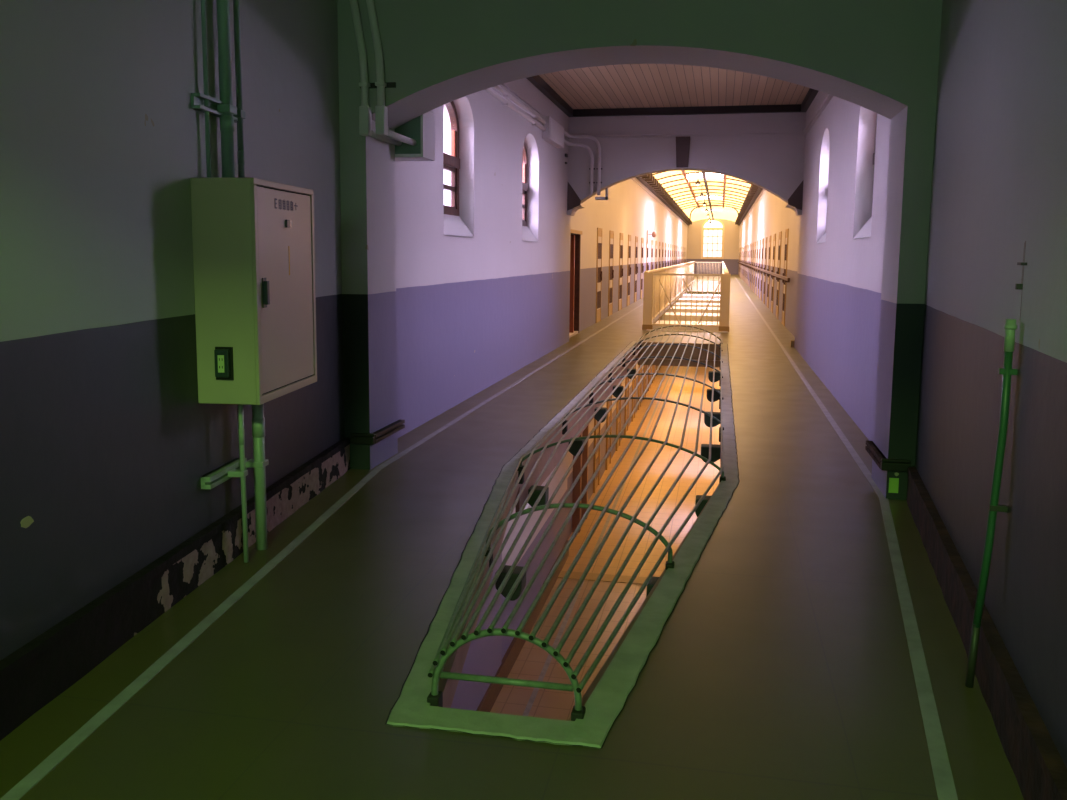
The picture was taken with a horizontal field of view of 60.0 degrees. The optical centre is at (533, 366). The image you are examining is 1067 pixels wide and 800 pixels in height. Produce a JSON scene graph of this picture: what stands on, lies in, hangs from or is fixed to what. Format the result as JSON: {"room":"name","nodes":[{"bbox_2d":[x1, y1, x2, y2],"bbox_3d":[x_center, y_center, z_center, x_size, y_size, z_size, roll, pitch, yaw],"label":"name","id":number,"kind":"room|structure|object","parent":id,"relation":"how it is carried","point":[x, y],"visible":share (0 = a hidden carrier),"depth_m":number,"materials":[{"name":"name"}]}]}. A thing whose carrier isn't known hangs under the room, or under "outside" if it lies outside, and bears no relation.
{"room":"prison interior","nodes":[
{"label":"prison interior","id":0,"kind":"room"},
{"bbox_2d":[0,0,344,660],"bbox_3d":[-2.009,-0.686,1.978,0.300,4.050,9.530,1,7,6],"label":"wall","id":1,"kind":"structure","parent":0,"point":[107,442],"depth_m":3.80,"materials":[{"name":"paint"}]},
{"bbox_2d":[20,516,33,527],"bbox_3d":[-1.761,0.541,3.214,0.002,0.039,0.071,1,7,6],"label":"chip","id":2,"kind":"object","parent":1,"relation":"attached to","point":[27,521],"visible":1,"depth_m":3.21,"materials":[{"name":"beige"}]},
{"bbox_2d":[0,437,349,740],"bbox_3d":[-1.820,1.175,2.472,0.054,0.239,8.900,1,7,6],"label":"baseboard","id":3,"kind":"structure","parent":1,"relation":"attached to","point":[42,669],"depth_m":3.87,"materials":[{"name":"paint"}]},
{"bbox_2d":[191,93,245,122],"bbox_3d":[-1.546,-1.283,4.597,0.087,0.070,0.500,1,7,6],"label":"clamp","id":4,"kind":"object","parent":1,"relation":"attached to","point":[216,108],"visible":0.87,"depth_m":4.54,"materials":[{"name":"green"}]},
{"bbox_2d":[201,458,268,488],"bbox_3d":[-1.533,0.544,4.772,0.153,0.060,0.490,1,7,6],"label":"clamp","id":5,"kind":"object","parent":1,"relation":"attached to","point":[212,479],"visible":0.88,"depth_m":4.72,"materials":[{"name":"grey"}]},
{"bbox_2d":[190,178,316,404],"bbox_3d":[-1.419,-0.403,4.823,0.332,1.080,0.840,1,7,6],"label":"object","id":6,"kind":"object","parent":1,"relation":"attached to","point":[253,238],"visible":1,"depth_m":4.46,"materials":[{"name":"beige metal"}]},
{"bbox_2d":[201,0,210,177],"bbox_3d":[-1.569,-1.926,4.370,0.022,2.060,0.022,2,7,11],"label":"conduit","id":7,"kind":"object","parent":6,"relation":"attached to","point":[203,2],"visible":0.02,"depth_m":4.43,"materials":[{"name":"green"}]},
{"bbox_2d":[214,347,233,379],"bbox_3d":[-1.489,-0.013,4.432,0.085,0.160,0.042,1,7,6],"label":"wall socket","id":8,"kind":"object","parent":6,"relation":"attached to","point":[223,356],"visible":1,"depth_m":4.42,"materials":[{"name":"grey plastic"}]},
{"bbox_2d":[217,0,234,177],"bbox_3d":[-1.532,-1.947,4.546,0.068,2.060,0.069,2,7,11],"label":"conduit","id":9,"kind":"object","parent":6,"relation":"attached to","point":[223,6],"visible":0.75,"depth_m":4.59,"materials":[{"name":"green"}]},
{"bbox_2d":[233,0,244,177],"bbox_3d":[-1.516,-1.966,4.704,0.036,2.060,0.036,2,7,11],"label":"conduit","id":10,"kind":"object","parent":6,"relation":"attached to","point":[236,3],"visible":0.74,"depth_m":4.76,"materials":[{"name":"green"}]},
{"bbox_2d":[238,404,248,562],"bbox_3d":[-1.491,0.583,4.747,0.032,0.870,0.028,2,7,11],"label":"conduit","id":11,"kind":"object","parent":6,"relation":"attached to","point":[240,407],"visible":0.87,"depth_m":4.74,"materials":[{"name":"grey"}]},
{"bbox_2d":[252,403,267,549],"bbox_3d":[-1.471,0.556,4.964,0.066,0.870,0.067,2,7,11],"label":"conduit","id":12,"kind":"object","parent":6,"relation":"attached to","point":[258,419],"visible":0.83,"depth_m":4.95,"materials":[{"name":"green"}]},
{"bbox_2d":[395,78,570,658],"bbox_3d":[-0.510,0.023,12.177,0.340,8.400,10.200,2,7,11],"label":"wall","id":13,"kind":"structure","parent":0,"point":[472,313],"depth_m":10.86,"materials":[{"name":"paint"}]},
{"bbox_2d":[443,101,473,237],"bbox_3d":[-0.893,-2.127,9.665,0.250,1.530,1.160,2,7,11],"label":"window","id":14,"kind":"structure","parent":13,"relation":"in","point":[454,226],"depth_m":10.06,"materials":[{"name":"paint"}]},
{"bbox_2d":[451,544,501,710],"bbox_3d":[-0.860,3.156,10.005,0.020,2.100,4.400,2,7,11],"label":"trim","id":15,"kind":"structure","parent":13,"relation":"attached to","point":[484,655],"depth_m":11.20,"materials":[{"name":"blue"}]},
{"bbox_2d":[485,88,545,130],"bbox_3d":[-0.483,-3.183,10.734,0.070,0.075,6.750,2,7,11],"label":"conduit","id":16,"kind":"object","parent":13,"relation":"attached to","point":[505,102],"visible":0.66,"depth_m":11.82,"materials":[{"name":"white"}]},
{"bbox_2d":[494,85,545,124],"bbox_3d":[-0.483,-3.283,10.722,0.070,0.075,6.750,2,7,11],"label":"conduit","id":17,"kind":"object","parent":13,"relation":"attached to","point":[500,89],"visible":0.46,"depth_m":12.08,"materials":[{"name":"white"}]},
{"bbox_2d":[476,540,568,711],"bbox_3d":[-0.318,4.029,12.800,0.050,0.300,9.850,2,7,11],"label":"baseboard","id":18,"kind":"structure","parent":13,"relation":"attached to","point":[512,653],"depth_m":12.93,"materials":[{"name":"brown wood"}]},
{"bbox_2d":[522,142,537,241],"bbox_3d":[-0.160,-2.562,13.286,0.250,1.530,1.160,2,7,11],"label":"window","id":19,"kind":"structure","parent":13,"relation":"in","point":[527,235],"depth_m":13.72,"materials":[{"name":"paint"}]},
{"bbox_2d":[542,116,563,147],"bbox_3d":[0.319,-3.679,14.544,0.128,0.330,1.300,2,7,11],"label":"junction box","id":20,"kind":"object","parent":13,"relation":"attached to","point":[554,133],"visible":0.98,"depth_m":14.24,"materials":[{"name":"white"}]},
{"bbox_2d":[567,182,584,215],"bbox_3d":[0.768,-3.011,16.575,0.260,0.580,0.425,2,7,11],"label":"block","id":21,"kind":"object","parent":13,"relation":"attached to","point":[573,200],"visible":1,"depth_m":16.40,"materials":[{"name":"grey paint"}]},
{"bbox_2d":[564,139,594,194],"bbox_3d":[0.608,-3.425,15.794,0.365,0.910,1.375,4,8,28],"label":"conduit","id":22,"kind":"object","parent":13,"relation":"attached to","point":[591,168],"visible":0.92,"depth_m":16.24,"materials":[{"name":"white"}]},
{"bbox_2d":[564,131,601,194],"bbox_3d":[0.636,-3.498,15.813,0.470,1.050,1.423,5,8,33],"label":"conduit","id":23,"kind":"object","parent":13,"relation":"attached to","point":[593,138],"visible":0.94,"depth_m":16.21,"materials":[{"name":"white"}]},
{"bbox_2d":[558,571,646,583],"bbox_3d":[2.391,3.785,16.177,4.030,0.012,0.350,2,7,11],"label":"trim","id":24,"kind":"structure","parent":13,"relation":"attached to","point":[574,575],"depth_m":16.39,"materials":[{"name":"brown paint"}]},
{"bbox_2d":[499,83,832,139],"bbox_3d":[1.656,-3.433,11.298,4.030,0.090,9.550,2,7,11],"label":"trim","id":25,"kind":"structure","parent":13,"relation":"attached to","point":[828,97],"depth_m":15.69,"materials":[{"name":"paint"}]},
{"bbox_2d":[527,75,817,116],"bbox_3d":[1.660,-3.835,11.249,4.030,0.120,9.550,2,7,11],"label":"trim","id":26,"kind":"structure","parent":13,"relation":"attached to","point":[537,81],"depth_m":15.68,"materials":[{"name":"black wood"}]},
{"bbox_2d":[0,275,1023,799],"bbox_3d":[6.995,-2.731,37.346,7.000,0.303,86.500,2,7,11],"label":"floor","id":27,"kind":"structure","parent":0,"point":[813,648],"depth_m":3.69,"materials":[{"name":"grey paint"}]},
{"bbox_2d":[385,341,739,748],"bbox_3d":[1.276,0.403,10.049,1.759,0.030,14.329,2,7,11],"label":"opening border","id":28,"kind":"object","parent":27,"relation":"on","point":[608,699],"visible":0.8,"depth_m":3.79,"materials":[{"name":"green"}]},
{"bbox_2d":[427,324,725,720],"bbox_3d":[1.306,0.270,10.074,1.519,0.450,14.096,2,7,11],"label":"cage","id":29,"kind":"object","parent":28,"relation":"on","point":[435,698],"visible":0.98,"depth_m":4.43,"materials":[{"name":"green paint"}]},
{"bbox_2d":[638,358,719,366],"bbox_3d":[2.670,-0.072,16.977,1.500,0.120,0.080,2,7,11],"label":"trim","id":30,"kind":"structure","parent":27,"relation":"attached to","point":[666,362],"depth_m":16.95,"materials":[{"name":"brown paint"}]},
{"bbox_2d":[638,342,719,359],"bbox_3d":[2.684,-0.268,17.018,1.560,0.340,0.050,2,7,11],"label":"trim","id":31,"kind":"structure","parent":27,"relation":"attached to","point":[688,351],"depth_m":16.98,"materials":[{"name":"brown paint"}]},
{"bbox_2d":[653,320,718,330],"bbox_3d":[3.773,-0.909,22.191,1.700,0.260,1.500,2,7,11],"label":"trim","id":32,"kind":"structure","parent":27,"relation":"attached to","point":[657,322],"depth_m":21.60,"materials":[{"name":"white"}]},
{"bbox_2d":[642,261,730,331],"bbox_3d":[6.901,-3.556,37.715,1.840,1.250,37.065,2,7,11],"label":"railing","id":33,"kind":"object","parent":27,"relation":"on","point":[663,285],"visible":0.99,"depth_m":19.84,"materials":[{"name":"beige paint"}]},
{"bbox_2d":[646,329,727,332],"bbox_3d":[3.243,-0.605,19.571,1.700,0.320,0.080,2,7,11],"label":"trim","id":34,"kind":"structure","parent":27,"relation":"attached to","point":[647,329],"depth_m":19.53,"materials":[{"name":"white"}]},
{"bbox_2d":[662,312,719,321],"bbox_3d":[4.473,-1.325,25.646,1.700,0.260,1.200,2,7,11],"label":"trim","id":35,"kind":"structure","parent":27,"relation":"attached to","point":[689,316],"depth_m":25.12,"materials":[{"name":"white"}]},
{"bbox_2d":[669,306,719,312],"bbox_3d":[5.074,-1.681,28.615,1.700,0.260,1.300,2,7,11],"label":"trim","id":36,"kind":"structure","parent":27,"relation":"attached to","point":[688,309],"depth_m":28.06,"materials":[{"name":"white"}]},
{"bbox_2d":[673,303,719,306],"bbox_3d":[5.567,-1.974,31.048,1.700,0.260,1.300,2,7,11],"label":"trim","id":37,"kind":"structure","parent":27,"relation":"attached to","point":[677,304],"depth_m":30.56,"materials":[{"name":"white"}]},
{"bbox_2d":[677,298,719,302],"bbox_3d":[6.247,-2.377,34.407,1.700,0.260,1.200,2,7,11],"label":"trim","id":38,"kind":"structure","parent":27,"relation":"attached to","point":[683,300],"depth_m":33.90,"materials":[{"name":"white"}]},
{"bbox_2d":[682,294,719,298],"bbox_3d":[7.015,-2.834,38.203,1.700,0.260,1.400,2,7,11],"label":"trim","id":39,"kind":"structure","parent":27,"relation":"attached to","point":[715,296],"depth_m":37.60,"materials":[{"name":"white"}]},
{"bbox_2d":[436,344,637,707],"bbox_3d":[0.606,0.547,10.271,0.406,0.360,14.190,2,7,9],"label":"trim","id":40,"kind":"structure","parent":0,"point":[455,662],"depth_m":7.29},
{"bbox_2d":[495,565,525,600],"bbox_3d":[-0.135,1.287,5.498,0.160,0.168,0.150,2,7,11],"label":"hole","id":41,"kind":"structure","parent":40,"relation":"attached to","point":[518,569],"depth_m":5.43,"materials":[{"name":"black"}]},
{"bbox_2d":[490,366,719,720],"bbox_3d":[7.622,0.899,41.097,7.000,0.200,79.800,2,7,11],"label":"floor","id":42,"kind":"structure","parent":0,"point":[512,700],"depth_m":19.17,"materials":[{"name":"wood"}]},
{"bbox_2d":[522,366,673,715],"bbox_3d":[6.173,0.615,42.486,0.070,0.003,75.000,2,7,11],"label":"trim","id":43,"kind":"structure","parent":42,"relation":"on","point":[557,639],"depth_m":15.06,"materials":[{"name":"white paint"}]},
{"bbox_2d":[567,177,687,539],"bbox_3d":[6.642,-4.473,48.535,0.500,8.650,64.450,2,7,11],"label":"wall","id":44,"kind":"structure","parent":0,"point":[629,209],"depth_m":26.16,"materials":[{"name":"paint"}]},
{"bbox_2d":[569,229,581,337],"bbox_3d":[0.578,-1.653,18.279,0.530,2.070,1.540,2,7,11],"label":"door","id":45,"kind":"structure","parent":44,"relation":"in","point":[575,241],"depth_m":18.74,"materials":[{"name":"brown wood"}]},
{"bbox_2d":[572,425,588,532],"bbox_3d":[0.997,2.116,19.495,0.160,2.500,1.150,2,7,11],"label":"door","id":46,"kind":"structure","parent":44,"relation":"in","point":[581,460],"depth_m":19.08,"materials":[{"name":"brown wood"}]},
{"bbox_2d":[593,418,600,492],"bbox_3d":[1.548,1.869,22.513,0.050,2.270,0.860,2,7,11],"label":"door","id":47,"kind":"structure","parent":44,"relation":"in","point":[596,460],"depth_m":22.48,"materials":[{"name":"brown paint"}]},
{"bbox_2d":[596,228,602,322],"bbox_3d":[1.575,-2.170,21.971,0.055,2.220,0.820,2,7,11],"label":"door","id":48,"kind":"structure","parent":44,"relation":"in","point":[599,275],"depth_m":21.91,"materials":[{"name":"brown paint"}]},
{"bbox_2d":[605,395,611,469],"bbox_3d":[2.033,1.581,24.907,0.050,2.270,0.860,2,7,11],"label":"door","id":49,"kind":"structure","parent":44,"relation":"in","point":[609,403],"depth_m":24.84,"materials":[{"name":"brown paint"}]},
{"bbox_2d":[608,230,613,315],"bbox_3d":[2.060,-2.458,24.365,0.055,2.220,0.820,2,7,11],"label":"door","id":50,"kind":"structure","parent":44,"relation":"in","point":[611,233],"depth_m":24.30,"materials":[{"name":"brown paint"}]},
{"bbox_2d":[616,383,621,450],"bbox_3d":[2.518,1.293,27.302,0.050,2.270,0.860,2,7,11],"label":"door","id":51,"kind":"structure","parent":44,"relation":"in","point":[618,403],"depth_m":27.22,"materials":[{"name":"brown paint"}]},
{"bbox_2d":[618,233,622,310],"bbox_3d":[2.545,-2.746,26.760,0.055,2.220,0.820,2,7,11],"label":"door","id":52,"kind":"structure","parent":44,"relation":"in","point":[621,234],"depth_m":26.67,"materials":[{"name":"brown paint"}]},
{"bbox_2d":[624,377,628,434],"bbox_3d":[3.003,1.006,29.696,0.050,2.270,0.860,2,7,11],"label":"door","id":53,"kind":"structure","parent":44,"relation":"in","point":[626,416],"depth_m":29.60,"materials":[{"name":"brown paint"}]},
{"bbox_2d":[627,235,630,305],"bbox_3d":[3.029,-3.034,29.154,0.055,2.220,0.820,2,7,11],"label":"door","id":54,"kind":"structure","parent":44,"relation":"in","point":[629,236],"depth_m":29.08,"materials":[{"name":"brown paint"}]},
{"bbox_2d":[631,365,635,421],"bbox_3d":[3.488,0.718,32.091,0.050,2.270,0.860,2,7,11],"label":"door","id":55,"kind":"structure","parent":44,"relation":"in","point":[634,379],"depth_m":32.02,"materials":[{"name":"brown paint"}]},
{"bbox_2d":[634,236,637,301],"bbox_3d":[3.514,-3.321,31.549,0.055,2.220,0.820,2,7,11],"label":"door","id":56,"kind":"structure","parent":44,"relation":"in","point":[636,237],"depth_m":31.47,"materials":[{"name":"brown paint"}]},
{"bbox_2d":[638,365,641,409],"bbox_3d":[3.973,0.430,34.485,0.050,2.270,0.860,2,7,11],"label":"door","id":57,"kind":"structure","parent":44,"relation":"in","point":[640,370],"depth_m":34.20,"materials":[{"name":"brown paint"}]},
{"bbox_2d":[640,238,643,298],"bbox_3d":[3.999,-3.609,33.943,0.055,2.220,0.820,2,7,11],"label":"door","id":58,"kind":"structure","parent":44,"relation":"in","point":[642,239],"depth_m":33.86,"materials":[{"name":"brown paint"}]},
{"bbox_2d":[643,365,646,399],"bbox_3d":[4.458,0.142,36.880,0.050,2.270,0.860,2,7,11],"label":"door","id":59,"kind":"structure","parent":44,"relation":"in","point":[645,366],"depth_m":36.56,"materials":[{"name":"brown paint"}]},
{"bbox_2d":[646,239,648,270],"bbox_3d":[4.484,-3.897,36.338,0.055,2.220,0.820,2,7,11],"label":"door","id":60,"kind":"structure","parent":44,"relation":"in","point":[647,246],"depth_m":36.16,"materials":[{"name":"brown paint"}]},
{"bbox_2d":[651,240,652,269],"bbox_3d":[4.969,-4.184,38.732,0.055,2.220,0.820,2,7,11],"label":"door","id":61,"kind":"structure","parent":44,"relation":"in","point":[651,240],"depth_m":38.57,"materials":[{"name":"brown paint"}]},
{"bbox_2d":[655,241,656,268],"bbox_3d":[5.454,-4.472,41.127,0.055,2.220,0.820,2,7,11],"label":"door","id":62,"kind":"structure","parent":44,"relation":"in","point":[655,241],"depth_m":40.97,"materials":[{"name":"brown paint"}]},
{"bbox_2d":[632,174,764,226],"bbox_3d":[9.013,-8.404,47.428,4.330,0.280,64.150,2,7,11],"label":"trim","id":63,"kind":"structure","parent":44,"relation":"attached to","point":[648,180],"depth_m":41.76,"materials":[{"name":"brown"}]},
{"bbox_2d":[337,0,942,499],"bbox_3d":[0.702,-1.269,6.537,4.650,4.150,0.600,2,7,11],"label":"archway","id":64,"kind":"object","parent":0,"point":[881,57],"depth_m":6.25,"materials":[{"name":"paint"}]},
{"bbox_2d":[349,0,401,145],"bbox_3d":[-1.171,-2.260,6.788,0.180,1.184,0.739,2,7,11],"label":"conduit","id":65,"kind":"object","parent":64,"relation":"attached to","point":[365,112],"visible":0.97,"depth_m":6.46,"materials":[{"name":"white"}]},
{"bbox_2d":[350,419,404,444],"bbox_3d":[-1.198,0.493,7.136,0.185,0.075,0.695,2,7,11],"label":"guard rail","id":66,"kind":"object","parent":64,"relation":"attached to","point":[355,438],"visible":1,"depth_m":6.88,"materials":[{"name":"black wood"}]},
{"bbox_2d":[359,82,395,88],"bbox_3d":[-1.099,-1.974,6.468,0.260,0.035,0.079,2,7,11],"label":"clamp","id":67,"kind":"object","parent":64,"relation":"attached to","point":[386,84],"visible":0.92,"depth_m":6.46,"materials":[{"name":"grey"}]},
{"bbox_2d":[366,0,415,145],"bbox_3d":[-1.053,-2.256,6.764,0.180,1.184,0.739,2,7,11],"label":"conduit","id":68,"kind":"object","parent":64,"relation":"attached to","point":[381,111],"visible":1,"depth_m":6.44,"materials":[{"name":"white"}]},
{"bbox_2d":[395,112,434,160],"bbox_3d":[-1.029,-1.820,7.284,0.430,0.365,0.300,2,7,11],"label":"junction box","id":69,"kind":"object","parent":64,"relation":"attached to","point":[421,128],"visible":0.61,"depth_m":7.17,"materials":[{"name":"white"}]},
{"bbox_2d":[528,485,548,506],"bbox_3d":[0.031,1.054,7.420,0.160,0.168,0.150,2,7,11],"label":"beam","id":70,"kind":"structure","parent":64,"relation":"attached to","point":[538,489],"depth_m":7.35,"materials":[{"name":"metal"}]},
{"bbox_2d":[569,438,584,455],"bbox_3d":[0.429,0.818,9.386,0.160,0.168,0.150,2,7,11],"label":"beam","id":71,"kind":"structure","parent":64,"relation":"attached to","point":[577,444],"depth_m":9.31,"materials":[{"name":"metal"}]},
{"bbox_2d":[594,407,606,422],"bbox_3d":[0.814,0.590,11.284,0.160,0.168,0.150,2,7,11],"label":"beam","id":72,"kind":"structure","parent":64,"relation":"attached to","point":[602,411],"depth_m":11.21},
{"bbox_2d":[612,385,623,397],"bbox_3d":[1.198,0.362,13.182,0.160,0.168,0.150,2,7,11],"label":"beam","id":73,"kind":"structure","parent":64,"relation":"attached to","point":[619,389],"depth_m":13.11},
{"bbox_2d":[568,424,720,720],"bbox_3d":[1.972,0.591,9.999,0.422,0.360,14.191,2,7,13],"label":"trim","id":74,"kind":"structure","parent":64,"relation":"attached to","point":[599,675],"depth_m":3.92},
{"bbox_2d":[646,576,658,596],"bbox_3d":[0.760,1.317,5.321,0.210,0.170,0.150,2,7,11],"label":"beam","id":75,"kind":"structure","parent":74,"relation":"attached to","point":[653,580],"depth_m":5.27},
{"bbox_2d":[695,495,710,516],"bbox_3d":[1.360,1.099,7.156,0.210,0.170,0.150,2,7,11],"label":"beam","id":76,"kind":"structure","parent":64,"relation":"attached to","point":[699,509],"depth_m":7.10,"materials":[{"name":"metal"}]},
{"bbox_2d":[701,444,720,463],"bbox_3d":[1.758,0.863,9.122,0.210,0.170,0.150,2,7,11],"label":"beam","id":77,"kind":"structure","parent":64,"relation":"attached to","point":[715,451],"depth_m":9.05,"materials":[{"name":"metal"}]},
{"bbox_2d":[704,412,719,426],"bbox_3d":[2.142,0.634,11.020,0.210,0.170,0.150,2,7,11],"label":"beam","id":78,"kind":"structure","parent":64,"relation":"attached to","point":[715,414],"depth_m":10.96,"materials":[{"name":"metal"}]},
{"bbox_2d":[707,389,719,401],"bbox_3d":[2.527,0.406,12.918,0.210,0.170,0.150,2,7,11],"label":"beam","id":79,"kind":"structure","parent":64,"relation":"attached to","point":[709,391],"depth_m":12.85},
{"bbox_2d":[708,371,719,381],"bbox_3d":[2.931,0.167,14.914,0.210,0.170,0.150,2,7,11],"label":"beam","id":80,"kind":"structure","parent":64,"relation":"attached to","point":[717,374],"depth_m":14.85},
{"bbox_2d":[888,478,898,492],"bbox_3d":[2.391,0.789,6.133,0.060,0.100,0.003,2,7,11],"label":"sticker","id":81,"kind":"object","parent":64,"relation":"attached to","point":[893,482],"visible":1,"depth_m":6.13,"materials":[{"name":"green"}]},
{"bbox_2d":[539,64,809,108],"bbox_3d":[1.661,-3.934,11.237,4.430,0.080,9.750,2,7,11],"label":"ceiling","id":82,"kind":"structure","parent":0,"point":[622,85],"depth_m":13.99,"materials":[{"name":"wood"}]},
{"bbox_2d":[568,112,805,203],"bbox_3d":[2.689,-3.792,16.131,4.650,1.930,0.350,2,7,11],"label":"wall","id":83,"kind":"structure","parent":0,"point":[775,165],"depth_m":15.92,"materials":[{"name":"paint"}]},
{"bbox_2d":[595,188,608,199],"bbox_3d":[1.207,-3.046,16.315,0.220,0.200,0.130,2,7,11],"label":"junction box","id":84,"kind":"object","parent":83,"relation":"attached to","point":[606,189],"visible":1,"depth_m":16.25,"materials":[{"name":"white"}]},
{"bbox_2d":[676,136,689,167],"bbox_3d":[2.580,-3.709,15.983,0.249,0.520,0.100,2,7,11],"label":"keystone","id":85,"kind":"object","parent":83,"relation":"attached to","point":[683,142],"visible":1,"depth_m":15.94,"materials":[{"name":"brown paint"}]},
{"bbox_2d":[652,170,750,221],"bbox_3d":[9.015,-8.642,47.399,4.330,0.400,64.150,2,7,11],"label":"ceiling","id":86,"kind":"structure","parent":0,"point":[728,213],"depth_m":45.48,"materials":[{"name":"beige"}]},
{"bbox_2d":[653,171,750,209],"bbox_3d":[6.861,-7.330,36.767,4.346,0.448,41.447,2,7,11],"label":"trim","id":87,"kind":"structure","parent":86,"relation":"attached to","point":[666,171],"depth_m":43.24,"materials":[{"name":"brown"}]},
{"bbox_2d":[681,170,725,207],"bbox_3d":[6.937,-7.511,37.169,1.590,0.092,43.150,2,7,11],"label":"trim","id":88,"kind":"structure","parent":86,"relation":"attached to","point":[682,171],"depth_m":40.72,"materials":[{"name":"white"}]},
{"bbox_2d":[702,171,713,219],"bbox_3d":[8.972,-8.763,47.393,0.100,0.120,64.150,2,7,11],"label":"trim","id":89,"kind":"structure","parent":86,"relation":"attached to","point":[703,173],"depth_m":43.38,"materials":[{"name":"brown"}]},
{"bbox_2d":[687,209,739,274],"bbox_3d":[15.337,-8.868,79.198,4.530,10.100,0.300,2,7,11],"label":"wall","id":90,"kind":"structure","parent":0,"point":[731,234],"depth_m":78.92,"materials":[{"name":"paint"}]},
{"bbox_2d":[701,219,724,258],"bbox_3d":[15.280,-10.895,78.760,1.920,3.430,0.100,2,7,11],"label":"window","id":91,"kind":"structure","parent":90,"relation":"in","point":[712,235],"depth_m":78.74,"materials":[{"name":"glass"}]},
{"bbox_2d":[738,189,799,336],"bbox_3d":[11.377,-4.319,47.594,0.500,8.650,64.450,2,7,11],"label":"wall","id":92,"kind":"structure","parent":0,"point":[769,216],"depth_m":26.03,"materials":[{"name":"paint"}]},
{"bbox_2d":[753,242,755,291],"bbox_3d":[9.723,-4.383,40.684,0.055,2.220,0.820,2,7,11],"label":"door","id":93,"kind":"structure","parent":92,"relation":"in","point":[755,242],"depth_m":40.40,"materials":[{"name":"brown paint"}]},
{"bbox_2d":[755,241,758,294],"bbox_3d":[9.239,-4.095,38.289,0.055,2.220,0.820,2,7,11],"label":"door","id":94,"kind":"structure","parent":92,"relation":"in","point":[757,241],"depth_m":38.02,"materials":[{"name":"brown paint"}]},
{"bbox_2d":[758,240,760,297],"bbox_3d":[8.754,-3.807,35.895,0.055,2.220,0.820,2,7,11],"label":"door","id":95,"kind":"structure","parent":92,"relation":"in","point":[760,240],"depth_m":35.77,"materials":[{"name":"brown paint"}]},
{"bbox_2d":[760,238,763,300],"bbox_3d":[8.269,-3.519,33.500,0.055,2.220,0.820,2,7,11],"label":"door","id":96,"kind":"structure","parent":92,"relation":"in","point":[763,238],"depth_m":33.26,"materials":[{"name":"brown paint"}]},
{"bbox_2d":[738,261,789,281],"bbox_3d":[11.068,-5.179,47.477,0.115,0.120,58.000,2,7,11],"label":"handrail","id":97,"kind":"object","parent":92,"relation":"attached to","point":[780,277],"visible":0.96,"depth_m":26.39,"materials":[{"name":"brown wood"}]},
{"bbox_2d":[763,237,766,303],"bbox_3d":[7.784,-3.232,31.106,0.055,2.220,0.820,2,7,11],"label":"door","id":98,"kind":"structure","parent":92,"relation":"in","point":[766,237],"depth_m":30.92,"materials":[{"name":"brown paint"}]},
{"bbox_2d":[767,236,770,307],"bbox_3d":[7.299,-2.944,28.711,0.055,2.220,0.820,2,7,11],"label":"door","id":99,"kind":"structure","parent":92,"relation":"in","point":[769,257],"depth_m":28.55,"materials":[{"name":"brown paint"}]},
{"bbox_2d":[771,234,775,312],"bbox_3d":[6.814,-2.656,26.317,0.055,2.220,0.820,2,7,11],"label":"door","id":100,"kind":"structure","parent":92,"relation":"in","point":[774,239],"depth_m":26.18,"materials":[{"name":"brown paint"}]},
{"bbox_2d":[776,231,781,318],"bbox_3d":[6.330,-2.369,23.922,0.055,2.220,0.820,2,7,11],"label":"door","id":101,"kind":"structure","parent":92,"relation":"in","point":[780,233],"depth_m":23.76,"materials":[{"name":"brown paint"}]},
{"bbox_2d":[782,229,788,325],"bbox_3d":[5.845,-2.081,21.528,0.055,2.220,0.820,2,7,11],"label":"door","id":102,"kind":"structure","parent":92,"relation":"in","point":[786,230],"depth_m":21.45,"materials":[{"name":"brown paint"}]},
{"bbox_2d":[794,91,890,440],"bbox_3d":[3.774,0.162,11.327,0.340,8.400,10.200,2,7,11],"label":"wall","id":103,"kind":"structure","parent":0,"point":[839,279],"depth_m":10.17,"materials":[{"name":"paint"}]},
{"bbox_2d":[785,181,802,215],"bbox_3d":[4.464,-2.890,15.841,0.260,0.580,0.425,2,7,11],"label":"block","id":104,"kind":"object","parent":103,"relation":"attached to","point":[795,200],"visible":1,"depth_m":15.65,"materials":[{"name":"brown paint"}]},
{"bbox_2d":[853,121,876,239],"bbox_3d":[3.303,-1.990,8.831,0.250,1.530,1.160,2,7,11],"label":"window","id":105,"kind":"structure","parent":103,"relation":"in","point":[865,232],"depth_m":9.21,"materials":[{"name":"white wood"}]},
{"bbox_2d":[865,441,910,471],"bbox_3d":[2.454,0.612,6.411,0.185,0.075,0.695,2,7,11],"label":"guard rail","id":106,"kind":"object","parent":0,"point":[885,464],"visible":0.91,"depth_m":6.09,"materials":[{"name":"black wood"}]},
{"bbox_2d":[915,0,1066,767],"bbox_3d":[1.329,-0.580,1.337,0.300,4.050,9.470,3,7,16],"label":"wall","id":107,"kind":"structure","parent":0,"point":[999,171],"depth_m":3.51,"materials":[{"name":"paint"}]},
{"bbox_2d":[906,466,1066,799],"bbox_3d":[1.268,1.254,2.032,0.054,0.239,8.540,3,7,16],"label":"baseboard","id":108,"kind":"structure","parent":107,"relation":"attached to","point":[1040,772],"depth_m":3.22,"materials":[{"name":"paint"}]},
{"bbox_2d":[965,319,1017,687],"bbox_3d":[1.671,0.518,3.367,0.099,1.386,0.042,4,8,30],"label":"standpipe","id":109,"kind":"object","parent":107,"relation":"attached to","point":[1010,326],"visible":1,"depth_m":3.35,"materials":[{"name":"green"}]},
{"bbox_2d":[1015,262,1026,289],"bbox_3d":[1.709,-0.317,3.238,0.020,0.095,0.065,3,7,16],"label":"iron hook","id":110,"kind":"object","parent":107,"relation":"attached to","point":[1017,286],"visible":1,"depth_m":3.25,"materials":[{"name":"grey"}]},
{"bbox_2d":[1020,241,1025,315],"bbox_3d":[1.725,-0.302,3.260,0.001,0.280,0.022,3,7,16],"label":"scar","id":111,"kind":"object","parent":107,"relation":"attached to","point":[1025,241],"visible":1,"depth_m":3.25,"materials":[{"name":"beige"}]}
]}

